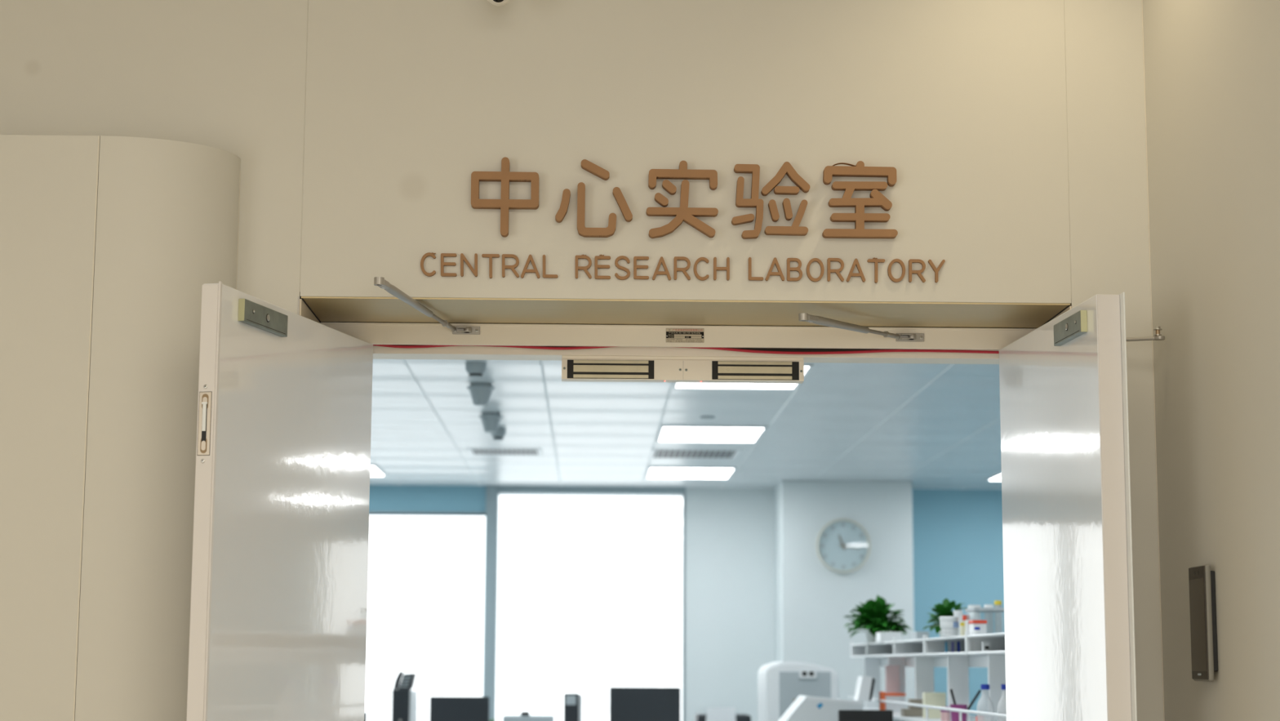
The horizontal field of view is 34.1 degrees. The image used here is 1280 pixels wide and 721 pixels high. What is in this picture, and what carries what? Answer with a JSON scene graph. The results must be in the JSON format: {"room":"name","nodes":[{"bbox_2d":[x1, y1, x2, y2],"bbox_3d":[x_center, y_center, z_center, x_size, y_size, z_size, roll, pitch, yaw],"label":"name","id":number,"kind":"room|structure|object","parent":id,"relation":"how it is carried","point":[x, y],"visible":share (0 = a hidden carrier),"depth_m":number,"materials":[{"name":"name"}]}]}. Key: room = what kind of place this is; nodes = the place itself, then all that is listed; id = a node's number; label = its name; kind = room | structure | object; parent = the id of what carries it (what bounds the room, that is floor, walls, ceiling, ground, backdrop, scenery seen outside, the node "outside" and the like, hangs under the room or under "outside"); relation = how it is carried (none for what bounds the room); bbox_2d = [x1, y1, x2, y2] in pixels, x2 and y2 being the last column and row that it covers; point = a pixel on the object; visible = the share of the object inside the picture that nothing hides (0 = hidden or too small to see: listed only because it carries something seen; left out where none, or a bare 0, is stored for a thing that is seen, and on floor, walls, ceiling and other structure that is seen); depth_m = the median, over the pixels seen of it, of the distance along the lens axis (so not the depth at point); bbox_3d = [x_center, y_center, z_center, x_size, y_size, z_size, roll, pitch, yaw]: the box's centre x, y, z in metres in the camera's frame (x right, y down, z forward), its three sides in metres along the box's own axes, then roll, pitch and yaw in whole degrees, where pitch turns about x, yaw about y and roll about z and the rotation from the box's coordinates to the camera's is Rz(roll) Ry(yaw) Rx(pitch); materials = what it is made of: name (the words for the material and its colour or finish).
{"room":"laboratory entrance corridor","nodes":[
{"label":"laboratory entrance corridor","id":0,"kind":"room"},
{"bbox_2d":[0,134,240,720],"bbox_3d":[-3.012,0.813,4.425,4.195,2.637,0.200,0,-8,-1],"label":"wall","id":1,"kind":"structure","parent":0,"point":[166,228],"depth_m":4.49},
{"bbox_2d":[72,135,99,720],"bbox_3d":[-1.188,0.815,4.370,0.004,2.637,0.005,0,-8,-1],"label":"trim","id":2,"kind":"structure","parent":1,"relation":"attached to","point":[98,151],"depth_m":4.46,"materials":[{"name":"beige paint"}]},
{"bbox_2d":[0,0,1163,720],"bbox_3d":[-1.978,0.468,4.839,6.276,3.450,0.470,0,-8,-1],"label":"wall","id":3,"kind":"structure","parent":0,"point":[1012,132],"depth_m":4.79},
{"bbox_2d":[186,280,373,720],"bbox_3d":[-0.765,1.016,4.472,0.055,2.257,0.851,-2,-9,14],"label":"door","id":4,"kind":"structure","parent":3,"relation":"in","point":[277,629],"depth_m":4.47,"materials":[{"name":"white"}]},
{"bbox_2d":[297,296,319,323],"bbox_3d":[-0.779,1.027,4.715,0.008,2.320,0.332,0,-8,-1],"label":"trim","id":5,"kind":"structure","parent":3,"relation":"attached to","point":[303,309],"depth_m":4.78,"materials":[{"name":"beige"}]},
{"bbox_2d":[373,276,479,334],"bbox_3d":[-0.500,-0.120,4.761,0.065,0.028,0.629,-2,-9,15],"label":"closer arm","id":6,"kind":"object","parent":3,"relation":"attached to","point":[380,282],"visible":1,"depth_m":4.74},
{"bbox_2d":[420,252,435,276],"bbox_3d":[-0.480,-0.218,4.733,0.035,0.055,0.009,0,-8,-1],"label":"sign letter","id":7,"kind":"object","parent":3,"relation":"attached to","point":[428,274],"visible":1,"depth_m":4.73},
{"bbox_2d":[440,253,457,276],"bbox_3d":[-0.434,-0.217,4.734,0.037,0.052,0.009,0,-8,-1],"label":"sign letter","id":8,"kind":"object","parent":3,"relation":"attached to","point":[443,264],"visible":1,"depth_m":4.73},
{"bbox_2d":[460,253,477,276],"bbox_3d":[-0.388,-0.216,4.735,0.039,0.052,0.009,0,-8,-1],"label":"sign letter","id":9,"kind":"object","parent":3,"relation":"attached to","point":[463,258],"visible":1,"depth_m":4.73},
{"bbox_2d":[481,253,499,278],"bbox_3d":[-0.339,-0.214,4.736,0.040,0.055,0.009,0,-8,-1],"label":"sign letter","id":10,"kind":"object","parent":3,"relation":"attached to","point":[491,256],"visible":1,"depth_m":4.74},
{"bbox_2d":[471,157,538,237],"bbox_3d":[-0.307,-0.372,4.752,0.154,0.181,0.024,0,-8,-1],"label":"sign character","id":11,"kind":"object","parent":3,"relation":"attached to","point":[504,176],"visible":1,"depth_m":4.74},
{"bbox_2d":[502,253,519,277],"bbox_3d":[-0.294,-0.214,4.737,0.039,0.052,0.009,0,-8,-1],"label":"sign letter","id":12,"kind":"object","parent":3,"relation":"attached to","point":[504,255],"visible":1,"depth_m":4.73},
{"bbox_2d":[520,254,539,278],"bbox_3d":[-0.249,-0.213,4.738,0.043,0.054,0.009,0,-8,-1],"label":"sign letter","id":13,"kind":"object","parent":3,"relation":"attached to","point":[530,258],"visible":1,"depth_m":4.73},
{"bbox_2d":[542,254,557,278],"bbox_3d":[-0.204,-0.213,4.739,0.035,0.052,0.009,0,-8,-1],"label":"sign letter","id":14,"kind":"object","parent":3,"relation":"attached to","point":[544,276],"visible":1,"depth_m":4.73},
{"bbox_2d":[575,254,591,278],"bbox_3d":[-0.129,-0.213,4.741,0.038,0.055,0.009,0,-8,-1],"label":"sign letter","id":15,"kind":"object","parent":3,"relation":"attached to","point":[584,268],"visible":1,"depth_m":4.74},
{"bbox_2d":[555,159,632,237],"bbox_3d":[-0.105,-0.369,4.757,0.175,0.176,0.024,0,-8,-1],"label":"sign character","id":16,"kind":"object","parent":3,"relation":"attached to","point":[586,165],"visible":1,"depth_m":4.74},
{"bbox_2d":[595,254,610,279],"bbox_3d":[-0.085,-0.213,4.742,0.036,0.056,0.009,0,-8,-1],"label":"sign letter","id":17,"kind":"object","parent":3,"relation":"attached to","point":[597,257],"visible":1,"depth_m":4.74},
{"bbox_2d":[614,255,630,279],"bbox_3d":[-0.040,-0.210,4.743,0.035,0.054,0.009,0,-8,-1],"label":"sign letter","id":18,"kind":"object","parent":3,"relation":"attached to","point":[621,257],"visible":1,"depth_m":4.74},
{"bbox_2d":[633,256,648,279],"bbox_3d":[0.003,-0.210,4.744,0.035,0.052,0.009,0,-8,-1],"label":"sign letter","id":19,"kind":"object","parent":3,"relation":"attached to","point":[635,258],"visible":1,"depth_m":4.74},
{"bbox_2d":[393,344,893,351],"bbox_3d":[0.017,-0.032,5.104,1.459,0.025,0.001,0,-8,-1],"label":"trim","id":20,"kind":"structure","parent":3,"relation":"attached to","point":[789,349],"depth_m":5.11,"materials":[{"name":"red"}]},
{"bbox_2d":[652,256,671,279],"bbox_3d":[0.049,-0.209,4.745,0.043,0.053,0.009,0,-8,-1],"label":"sign letter","id":21,"kind":"object","parent":3,"relation":"attached to","point":[665,272],"visible":1,"depth_m":4.74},
{"bbox_2d":[320,322,1036,364],"bbox_3d":[0.092,1.071,4.968,1.745,2.316,0.145,0,-8,-1],"label":"door frame","id":22,"kind":"structure","parent":3,"relation":"attached to","point":[623,340],"depth_m":5.07,"materials":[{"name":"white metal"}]},
{"bbox_2d":[645,160,718,238],"bbox_3d":[0.096,-0.367,4.761,0.164,0.177,0.024,0,-8,-1],"label":"sign character","id":23,"kind":"object","parent":3,"relation":"attached to","point":[686,214],"visible":1,"depth_m":4.75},
{"bbox_2d":[673,256,690,279],"bbox_3d":[0.096,-0.209,4.746,0.038,0.053,0.009,0,-8,-1],"label":"sign letter","id":24,"kind":"object","parent":3,"relation":"attached to","point":[683,270],"visible":1,"depth_m":4.74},
{"bbox_2d":[561,355,804,383],"bbox_3d":[0.104,0.024,5.129,0.593,0.060,0.052,0,-8,-1],"label":"lock","id":25,"kind":"object","parent":3,"relation":"attached to","point":[574,368],"visible":1,"depth_m":5.11,"materials":[{"name":"silver metal"}]},
{"bbox_2d":[666,328,703,342],"bbox_3d":[0.109,-0.061,5.062,0.092,0.035,0.002,0,-8,-1],"label":"plate","id":26,"kind":"object","parent":3,"relation":"attached to","point":[673,335],"visible":1,"depth_m":5.06,"materials":[{"name":"beige"}]},
{"bbox_2d":[301,296,1070,328],"bbox_3d":[0.103,-0.112,4.904,1.749,0.004,0.329,0,-8,-1],"label":"trim","id":27,"kind":"structure","parent":3,"relation":"attached to","point":[326,308],"depth_m":4.88,"materials":[{"name":"brown metal"}]},
{"bbox_2d":[373,344,999,354],"bbox_3d":[0.102,-0.030,5.080,1.622,0.025,0.007,0,-8,-1],"label":"cable","id":28,"kind":"object","parent":3,"relation":"attached to","point":[384,345],"visible":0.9,"depth_m":5.08,"materials":[{"name":"red plastic"}]},
{"bbox_2d":[693,257,708,280],"bbox_3d":[0.139,-0.208,4.747,0.035,0.053,0.009,0,-8,-1],"label":"sign letter","id":29,"kind":"object","parent":3,"relation":"attached to","point":[701,278],"visible":1,"depth_m":4.74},
{"bbox_2d":[713,257,729,280],"bbox_3d":[0.185,-0.209,4.748,0.036,0.052,0.009,0,-8,-1],"label":"sign letter","id":30,"kind":"object","parent":3,"relation":"attached to","point":[715,268],"visible":1,"depth_m":4.74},
{"bbox_2d":[748,257,763,280],"bbox_3d":[0.264,-0.208,4.750,0.034,0.052,0.009,0,-8,-1],"label":"sign letter","id":31,"kind":"object","parent":3,"relation":"attached to","point":[750,278],"visible":1,"depth_m":4.74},
{"bbox_2d":[731,161,809,239],"bbox_3d":[0.298,-0.365,4.766,0.179,0.176,0.024,0,-8,-1],"label":"sign character","id":32,"kind":"object","parent":3,"relation":"attached to","point":[753,169],"visible":1,"depth_m":4.75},
{"bbox_2d":[764,257,784,280],"bbox_3d":[0.307,-0.207,4.751,0.044,0.053,0.009,0,-8,-1],"label":"sign letter","id":33,"kind":"object","parent":3,"relation":"attached to","point":[779,273],"visible":1,"depth_m":4.75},
{"bbox_2d":[786,257,802,281],"bbox_3d":[0.352,-0.207,4.752,0.035,0.052,0.009,0,-8,-1],"label":"sign letter","id":34,"kind":"object","parent":3,"relation":"attached to","point":[788,260],"visible":1,"depth_m":4.75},
{"bbox_2d":[806,257,824,281],"bbox_3d":[0.399,-0.206,4.753,0.040,0.054,0.009,0,-8,-1],"label":"sign letter","id":35,"kind":"object","parent":3,"relation":"attached to","point":[816,260],"visible":1,"depth_m":4.75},
{"bbox_2d":[826,257,844,281],"bbox_3d":[0.446,-0.206,4.754,0.038,0.053,0.009,0,-8,-1],"label":"sign letter","id":36,"kind":"object","parent":3,"relation":"attached to","point":[837,260],"visible":1,"depth_m":4.75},
{"bbox_2d":[846,258,865,282],"bbox_3d":[0.492,-0.205,4.755,0.043,0.053,0.009,0,-8,-1],"label":"sign letter","id":37,"kind":"object","parent":3,"relation":"attached to","point":[855,262],"visible":1,"depth_m":4.75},
{"bbox_2d":[822,160,897,239],"bbox_3d":[0.502,-0.367,4.771,0.170,0.176,0.024,0,-8,-1],"label":"sign character","id":38,"kind":"object","parent":3,"relation":"attached to","point":[877,199],"visible":1,"depth_m":4.76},
{"bbox_2d":[798,312,924,342],"bbox_3d":[0.514,-0.076,4.927,0.050,0.024,0.460,-8,-11,43],"label":"closer arm","id":39,"kind":"object","parent":3,"relation":"attached to","point":[803,317],"visible":1,"depth_m":4.91},
{"bbox_2d":[866,257,884,283],"bbox_3d":[0.538,-0.206,4.756,0.040,0.059,0.009,0,-8,-1],"label":"sign letter","id":40,"kind":"object","parent":3,"relation":"attached to","point":[875,260],"visible":1,"depth_m":4.75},
{"bbox_2d":[887,258,905,282],"bbox_3d":[0.585,-0.205,4.757,0.040,0.053,0.009,0,-8,-1],"label":"sign letter","id":41,"kind":"object","parent":3,"relation":"attached to","point":[900,262],"visible":1,"depth_m":4.75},
{"bbox_2d":[908,258,925,282],"bbox_3d":[0.632,-0.204,4.758,0.038,0.052,0.009,0,-8,-1],"label":"sign letter","id":42,"kind":"object","parent":3,"relation":"attached to","point":[918,273],"visible":1,"depth_m":4.75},
{"bbox_2d":[928,259,945,282],"bbox_3d":[0.677,-0.204,4.759,0.038,0.052,0.009,0,-8,-1],"label":"sign letter","id":43,"kind":"object","parent":3,"relation":"attached to","point":[931,263],"visible":1,"depth_m":4.76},
{"bbox_2d":[999,292,1164,720],"bbox_3d":[1.018,1.034,4.526,0.264,2.255,0.804,1,-8,-5],"label":"door","id":44,"kind":"structure","parent":3,"relation":"in","point":[1069,624],"depth_m":4.47,"materials":[{"name":"white"}]},
{"bbox_2d":[369,359,1001,488],"bbox_3d":[1.972,0.176,10.589,17.094,0.060,10.628,0,-8,-1],"label":"ceiling","id":45,"kind":"structure","parent":0,"point":[928,425],"depth_m":11.73,"materials":[{"name":"white tile"}]},
{"bbox_2d":[369,464,386,476],"bbox_3d":[-2.099,0.763,14.512,0.596,0.014,0.800,0,-8,-1],"label":"recessed light","id":46,"kind":"object","parent":45,"relation":"in","point":[375,471],"visible":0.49,"depth_m":14.63,"materials":[{"name":"white"}]},
{"bbox_2d":[369,466,383,475],"bbox_3d":[-2.099,0.761,14.513,0.568,0.009,0.762,0,-8,-1],"label":"diffuser","id":47,"kind":"object","parent":46,"relation":"attached to","point":[375,470],"depth_m":14.58,"materials":[{"name":"white"}]},
{"bbox_2d":[465,361,486,378],"bbox_3d":[-0.735,0.046,9.341,0.095,0.070,0.095,0,-8,-1],"label":"smoke detector","id":48,"kind":"object","parent":45,"relation":"attached to","point":[475,370],"visible":1,"depth_m":9.31,"materials":[{"name":"grey plastic"}]},
{"bbox_2d":[466,382,494,405],"bbox_3d":[-0.765,0.164,10.034,0.133,0.104,0.133,0,-8,-1],"label":"detector","id":49,"kind":"object","parent":45,"relation":"attached to","point":[480,392],"visible":1,"depth_m":9.99,"materials":[{"name":"grey plastic"}]},
{"bbox_2d":[479,412,502,432],"bbox_3d":[-0.801,0.334,11.205,0.128,0.104,0.128,0,-8,-1],"label":"detector","id":50,"kind":"object","parent":45,"relation":"attached to","point":[490,420],"visible":1,"depth_m":11.16,"materials":[{"name":"grey plastic"}]},
{"bbox_2d":[490,427,506,440],"bbox_3d":[-0.811,0.424,11.939,0.085,0.070,0.085,0,-8,-1],"label":"smoke detector","id":51,"kind":"object","parent":45,"relation":"attached to","point":[500,434],"visible":0.91,"depth_m":11.91,"materials":[{"name":"grey plastic"}]},
{"bbox_2d":[466,448,542,455],"bbox_3d":[-0.856,0.578,13.228,0.471,0.006,0.404,0,-8,-1],"label":"ceiling vent","id":52,"kind":"object","parent":45,"relation":"in","point":[504,451],"visible":1,"depth_m":13.22,"materials":[{"name":"white plastic"}]},
{"bbox_2d":[645,466,736,479],"bbox_3d":[0.348,0.783,14.569,0.596,0.014,0.800,0,-8,-1],"label":"recessed light","id":53,"kind":"object","parent":45,"relation":"in","point":[653,472],"visible":1,"depth_m":14.52,"materials":[{"name":"white"}]},
{"bbox_2d":[648,448,742,458],"bbox_3d":[0.347,0.596,13.308,0.568,0.006,0.558,0,-8,-1],"label":"ceiling vent","id":54,"kind":"object","parent":45,"relation":"in","point":[655,453],"visible":1,"depth_m":13.29,"materials":[{"name":"white plastic"}]},
{"bbox_2d":[656,424,767,442],"bbox_3d":[0.407,0.427,12.125,0.596,0.014,0.800,0,-8,-1],"label":"recessed light","id":55,"kind":"object","parent":45,"relation":"in","point":[667,433],"visible":1,"depth_m":12.09,"materials":[{"name":"white"}]},
{"bbox_2d":[672,382,799,389],"bbox_3d":[0.457,0.115,9.985,0.597,0.014,0.223,0,-8,-1],"label":"recessed light","id":56,"kind":"object","parent":45,"relation":"in","point":[676,384],"depth_m":10.01,"materials":[{"name":"white"}]},
{"bbox_2d":[804,363,813,377],"bbox_3d":[0.745,0.040,9.457,0.046,0.014,0.451,0,-8,-1],"label":"recessed light","id":57,"kind":"object","parent":45,"relation":"in","point":[807,367],"depth_m":9.39,"materials":[{"name":"white"}]},
{"bbox_2d":[985,471,1001,480],"bbox_3d":[2.794,0.804,14.625,0.596,0.014,0.800,0,-8,-1],"label":"recessed light","id":58,"kind":"object","parent":45,"relation":"in","point":[997,477],"visible":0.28,"depth_m":14.82,"materials":[{"name":"white"}]},
{"bbox_2d":[368,484,1004,720],"bbox_3d":[1.817,2.392,15.760,17.600,2.834,0.250,0,-8,-1],"label":"wall","id":59,"kind":"structure","parent":0,"point":[730,580],"depth_m":15.74,"materials":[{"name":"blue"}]},
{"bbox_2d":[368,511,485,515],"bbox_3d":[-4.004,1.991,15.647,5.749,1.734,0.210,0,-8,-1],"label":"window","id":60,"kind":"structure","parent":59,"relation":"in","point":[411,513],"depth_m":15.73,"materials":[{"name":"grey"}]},
{"bbox_2d":[482,484,496,719],"bbox_3d":[-1.132,2.361,15.650,0.076,2.834,0.235,0,-8,-1],"label":"trim","id":61,"kind":"structure","parent":59,"relation":"attached to","point":[491,490],"depth_m":15.62,"materials":[{"name":"grey"}]},
{"bbox_2d":[493,485,685,720],"bbox_3d":[-0.377,1.948,15.741,1.432,1.984,0.210,0,-8,-1],"label":"window","id":62,"kind":"structure","parent":59,"relation":"in","point":[500,490],"depth_m":15.77,"materials":[{"name":"white"}]},
{"bbox_2d":[773,480,915,707],"bbox_3d":[1.491,2.324,15.307,0.951,2.834,0.650,0,-8,-1],"label":"pillar","id":63,"kind":"structure","parent":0,"point":[812,600],"depth_m":15.10,"materials":[{"name":"white"}]},
{"bbox_2d":[816,518,871,573],"bbox_3d":[1.472,1.341,15.101,0.394,0.394,0.040,0,-8,-1],"label":"wall clock","id":64,"kind":"object","parent":63,"relation":"attached to","point":[843,545],"visible":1,"depth_m":15.10,"materials":[{"name":"grey"}]},
{"bbox_2d":[1142,0,1279,720],"bbox_3d":[1.342,-0.153,0.461,0.150,3.450,9.470,0,-8,-1],"label":"wall","id":65,"kind":"structure","parent":0,"point":[1212,67],"depth_m":4.24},
{"bbox_2d":[1141,0,1164,720],"bbox_3d":[1.164,0.461,4.678,0.002,3.450,0.002,0,-8,-1],"label":"trim","id":66,"kind":"structure","parent":65,"relation":"attached to","point":[1141,0],"depth_m":4.74,"materials":[{"name":"beige paint"}]},
{"bbox_2d":[1188,564,1217,680],"bbox_3d":[1.159,0.540,4.291,0.027,0.235,0.114,0,-8,-1],"label":"terminal","id":67,"kind":"object","parent":65,"relation":"attached to","point":[1202,580],"visible":1,"depth_m":4.26,"materials":[{"name":"grey"}]},
{"bbox_3d":[-1.861,-1.937,0.643,6.576,0.100,9.470,0,-8,-1],"label":"ceiling","id":68,"kind":"structure","parent":0,"visible":0},
{"bbox_2d":[487,0,511,6],"bbox_3d":[-0.317,-1.038,4.730,0.090,0.484,0.090,0,-8,-1],"label":"security camera","id":69,"kind":"object","parent":68,"relation":"attached to","point":[495,2],"visible":1,"depth_m":4.69,"materials":[{"name":"white"}]},
{"bbox_3d":[1.937,3.081,10.315,17.600,0.100,10.930,0,-8,-1],"label":"floor","id":70,"kind":"structure","parent":0,"visible":0},
{"bbox_3d":[-0.671,3.103,13.852,3.150,0.850,2.400,0,-8,-1],"label":"lab bench","id":71,"kind":"object","parent":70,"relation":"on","visible":0},
{"bbox_2d":[391,688,417,720],"bbox_3d":[-1.538,2.389,13.621,0.134,0.488,0.382,0,-8,-1],"label":"computer tower","id":72,"kind":"object","parent":71,"relation":"on","point":[404,701],"visible":1,"depth_m":13.46,"materials":[{"name":"black"}]},
{"bbox_2d":[386,671,416,720],"bbox_3d":[-1.558,2.193,13.598,0.185,0.336,0.163,0,-8,-1],"label":"desk phone","id":73,"kind":"object","parent":72,"relation":"on","point":[407,682],"visible":1,"depth_m":13.54,"materials":[{"name":"black"}]},
{"bbox_2d":[429,696,489,720],"bbox_3d":[-1.217,2.481,14.049,0.401,0.434,0.200,0,-8,-1],"label":"monitor","id":74,"kind":"object","parent":71,"relation":"on","point":[441,708],"visible":1,"depth_m":14.05,"materials":[{"name":"black"}]},
{"bbox_2d":[502,711,554,720],"bbox_3d":[-0.778,2.614,14.578,0.354,0.327,0.300,0,-8,-1],"label":"base cabinet","id":75,"kind":"object","parent":71,"relation":"on","point":[525,715],"visible":1,"depth_m":14.45,"materials":[{"name":"grey plastic"}]},
{"bbox_2d":[563,693,582,720],"bbox_3d":[-0.445,2.438,13.843,0.121,0.465,0.381,0,-8,-1],"label":"computer tower","id":76,"kind":"object","parent":71,"relation":"on","point":[572,704],"visible":1,"depth_m":13.68,"materials":[{"name":"black"}]},
{"bbox_2d":[609,686,680,720],"bbox_3d":[0.032,2.337,13.291,0.453,0.511,0.200,0,-8,-1],"label":"monitor","id":77,"kind":"object","parent":71,"relation":"on","point":[626,703],"visible":1,"depth_m":13.29,"materials":[{"name":"black"}]},
{"bbox_2d":[694,706,751,720],"bbox_3d":[0.561,2.536,14.161,0.361,0.374,0.412,0,-8,-1],"label":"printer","id":78,"kind":"object","parent":71,"relation":"on","point":[713,713],"visible":1,"depth_m":13.98,"materials":[{"name":"white plastic"}]},
{"bbox_3d":[1.189,2.368,8.748,1.380,0.850,5.200,0,-8,-1],"label":"lab bench","id":79,"kind":"object","parent":70,"relation":"on","visible":0},
{"bbox_2d":[757,661,839,720],"bbox_3d":[0.828,1.913,10.917,0.380,0.672,0.522,0,-8,-1],"label":"machine","id":80,"kind":"object","parent":79,"relation":"on","point":[780,683],"visible":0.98,"depth_m":10.71,"materials":[{"name":"white plastic"}]},
{"bbox_2d":[777,694,862,720],"bbox_3d":[0.799,1.778,9.450,0.395,0.517,0.342,0,-8,-1],"label":"instrument","id":81,"kind":"object","parent":79,"relation":"on","point":[804,708],"visible":0.97,"depth_m":9.31,"materials":[{"name":"white plastic"}]},
{"bbox_2d":[853,675,875,700],"bbox_3d":[1.023,1.494,9.518,0.079,0.108,0.160,0,-8,-1],"label":"file box","id":82,"kind":"object","parent":81,"relation":"on","point":[865,684],"visible":1,"depth_m":9.44,"materials":[{"name":"plastic"}]},
{"bbox_2d":[838,709,893,720],"bbox_3d":[0.959,1.718,8.855,0.199,0.466,0.199,-8,-11,43],"label":"monitor","id":83,"kind":"object","parent":79,"relation":"on","point":[843,714],"visible":1,"depth_m":8.87,"materials":[{"name":"black plastic"}]},
{"bbox_2d":[846,631,1006,720],"bbox_3d":[1.286,1.515,8.521,0.360,0.775,4.400,0,-8,-1],"label":"rack","id":84,"kind":"object","parent":79,"relation":"on","point":[924,654],"visible":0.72,"depth_m":8.38,"materials":[{"name":"white plastic"}]},
{"bbox_2d":[843,594,911,642],"bbox_3d":[1.144,1.246,10.082,0.340,0.232,0.341,0,-8,-1],"label":"potted plant","id":85,"kind":"object","parent":84,"relation":"on","point":[873,616],"visible":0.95,"depth_m":10.01,"materials":[{"name":"green plant"}]},
{"bbox_2d":[879,691,885,709],"bbox_3d":[1.101,1.550,9.472,0.029,0.096,0.029,0,-8,-1],"label":"bottle","id":86,"kind":"object","parent":84,"relation":"on","point":[882,694],"visible":0.74,"depth_m":9.46,"materials":[{"name":"orange plastic"}]},
{"bbox_2d":[875,631,901,641],"bbox_3d":[1.148,1.276,9.639,0.098,0.044,0.150,0,-8,-1],"label":"carton","id":87,"kind":"object","parent":84,"relation":"on","point":[880,636],"visible":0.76,"depth_m":9.57,"materials":[{"name":"white cardboard"}]},
{"bbox_2d":[884,665,900,692],"bbox_3d":[1.179,1.530,9.743,0.067,0.214,0.017,0,-8,-1],"label":"folder","id":88,"kind":"object","parent":84,"relation":"on","point":[892,684],"visible":0.58,"depth_m":9.74,"materials":[{"name":"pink plastic"}]},
{"bbox_2d":[885,692,906,712],"bbox_3d":[1.169,1.578,9.631,0.098,0.088,0.124,0,-8,-1],"label":"carton","id":89,"kind":"object","parent":84,"relation":"on","point":[896,696],"visible":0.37,"depth_m":9.57,"materials":[{"name":"white cardboard"}]},
{"bbox_2d":[900,708,922,716],"bbox_3d":[1.153,1.491,8.845,0.082,0.032,0.100,0,-8,-1],"label":"box","id":90,"kind":"object","parent":84,"relation":"on","point":[904,712],"visible":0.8,"depth_m":8.80,"materials":[{"name":"cardboard"}]},
{"bbox_2d":[907,698,922,708],"bbox_3d":[1.171,1.455,8.850,0.057,0.041,0.080,0,-8,-1],"label":"box","id":91,"kind":"object","parent":90,"relation":"on","point":[909,700],"visible":0.69,"depth_m":8.81,"materials":[{"name":"beige plastic"}]},
{"bbox_2d":[862,706,975,720],"bbox_3d":[1.286,1.470,8.527,0.360,0.015,4.400,0,-8,-1],"label":"shelf","id":92,"kind":"object","parent":84,"relation":"attached to","point":[896,716],"depth_m":8.64,"materials":[{"name":"white plastic"}]},
{"bbox_2d":[911,631,928,639],"bbox_3d":[1.208,1.187,8.996,0.055,0.037,0.150,0,-8,-1],"label":"carton","id":93,"kind":"object","parent":84,"relation":"on","point":[916,634],"visible":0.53,"depth_m":8.92,"materials":[{"name":"grey plastic"}]},
{"bbox_2d":[922,692,946,718],"bbox_3d":[1.208,1.414,8.564,0.088,0.104,0.060,0,-8,-1],"label":"carton","id":94,"kind":"object","parent":84,"relation":"on","point":[938,699],"visible":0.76,"depth_m":8.54,"materials":[{"name":"beige cardboard"}]},
{"bbox_2d":[923,597,967,636],"bbox_3d":[1.281,1.061,8.582,0.217,0.167,0.223,0,-8,-1],"label":"potted plant","id":95,"kind":"object","parent":84,"relation":"on","point":[944,609],"visible":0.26,"depth_m":8.56,"materials":[{"name":"green plant"}]},
{"bbox_2d":[940,706,950,720],"bbox_3d":[1.183,1.368,8.085,0.037,0.056,0.037,0,-8,-1],"label":"bottle","id":96,"kind":"object","parent":84,"relation":"on","point":[945,714],"visible":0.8,"depth_m":8.07,"materials":[{"name":"pink plastic"}]},
{"bbox_2d":[939,616,959,636],"bbox_3d":[1.162,0.998,7.835,0.074,0.074,0.074,0,-8,-1],"label":"plastic tub","id":97,"kind":"object","parent":84,"relation":"on","point":[946,632],"depth_m":7.81,"materials":[{"name":"white"}]},
{"bbox_2d":[953,610,963,635],"bbox_3d":[1.229,1.017,8.056,0.037,0.103,0.037,0,-8,-1],"label":"plastic bottle","id":98,"kind":"object","parent":84,"relation":"on","point":[956,613],"visible":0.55,"depth_m":8.05,"materials":[{"name":"white"}]},
{"bbox_2d":[950,703,967,720],"bbox_3d":[1.190,1.318,7.789,0.064,0.070,0.064,0,-8,-1],"label":"pen cup","id":99,"kind":"object","parent":84,"relation":"on","point":[954,715],"visible":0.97,"depth_m":7.77,"materials":[{"name":"purple plastic"}]},
{"bbox_2d":[968,604,980,620],"bbox_3d":[1.292,1.006,8.059,0.049,0.124,0.049,0,-8,-1],"label":"plastic bottle","id":100,"kind":"object","parent":84,"relation":"on","point":[973,615],"visible":0.28,"depth_m":8.04,"materials":[{"name":"white"}]},
{"bbox_2d":[968,619,986,635],"bbox_3d":[1.208,0.955,7.463,0.050,0.053,0.094,0,-8,-1],"label":"container","id":101,"kind":"object","parent":84,"relation":"on","point":[973,623],"visible":0.84,"depth_m":7.42,"materials":[{"name":"white plastic"}]},
{"bbox_2d":[964,607,1004,612],"bbox_3d":[1.283,0.969,7.731,0.124,0.103,0.184,0,-8,-1],"label":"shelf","id":102,"kind":"object","parent":84,"relation":"on","point":[971,609],"visible":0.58,"depth_m":7.65,"materials":[{"name":"clear plastic"}]},
{"bbox_2d":[977,684,994,720],"bbox_3d":[1.196,1.195,7.221,0.059,0.150,0.059,0,-8,-1],"label":"glass bottle","id":103,"kind":"object","parent":84,"relation":"on","point":[985,704],"visible":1,"depth_m":7.20,"materials":[{"name":"clear glass"}]},
{"bbox_2d":[983,604,993,633],"bbox_3d":[1.328,0.990,7.941,0.034,0.123,0.034,0,-8,-1],"label":"plastic bottle","id":104,"kind":"object","parent":84,"relation":"on","point":[988,616],"visible":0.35,"depth_m":7.93,"materials":[{"name":"grey"}]},
{"bbox_2d":[994,600,1002,632],"bbox_3d":[1.363,0.983,7.943,0.028,0.138,0.028,0,-8,-1],"label":"plastic bottle","id":105,"kind":"object","parent":84,"relation":"on","point":[997,603],"visible":0.72,"depth_m":7.93,"materials":[{"name":"grey"}]},
{"bbox_2d":[997,684,1006,720],"bbox_3d":[1.228,1.163,7.004,0.057,0.152,0.057,0,-8,-1],"label":"glass bottle","id":106,"kind":"object","parent":84,"relation":"on","point":[1002,704],"visible":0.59,"depth_m":6.99,"materials":[{"name":"clear glass"}]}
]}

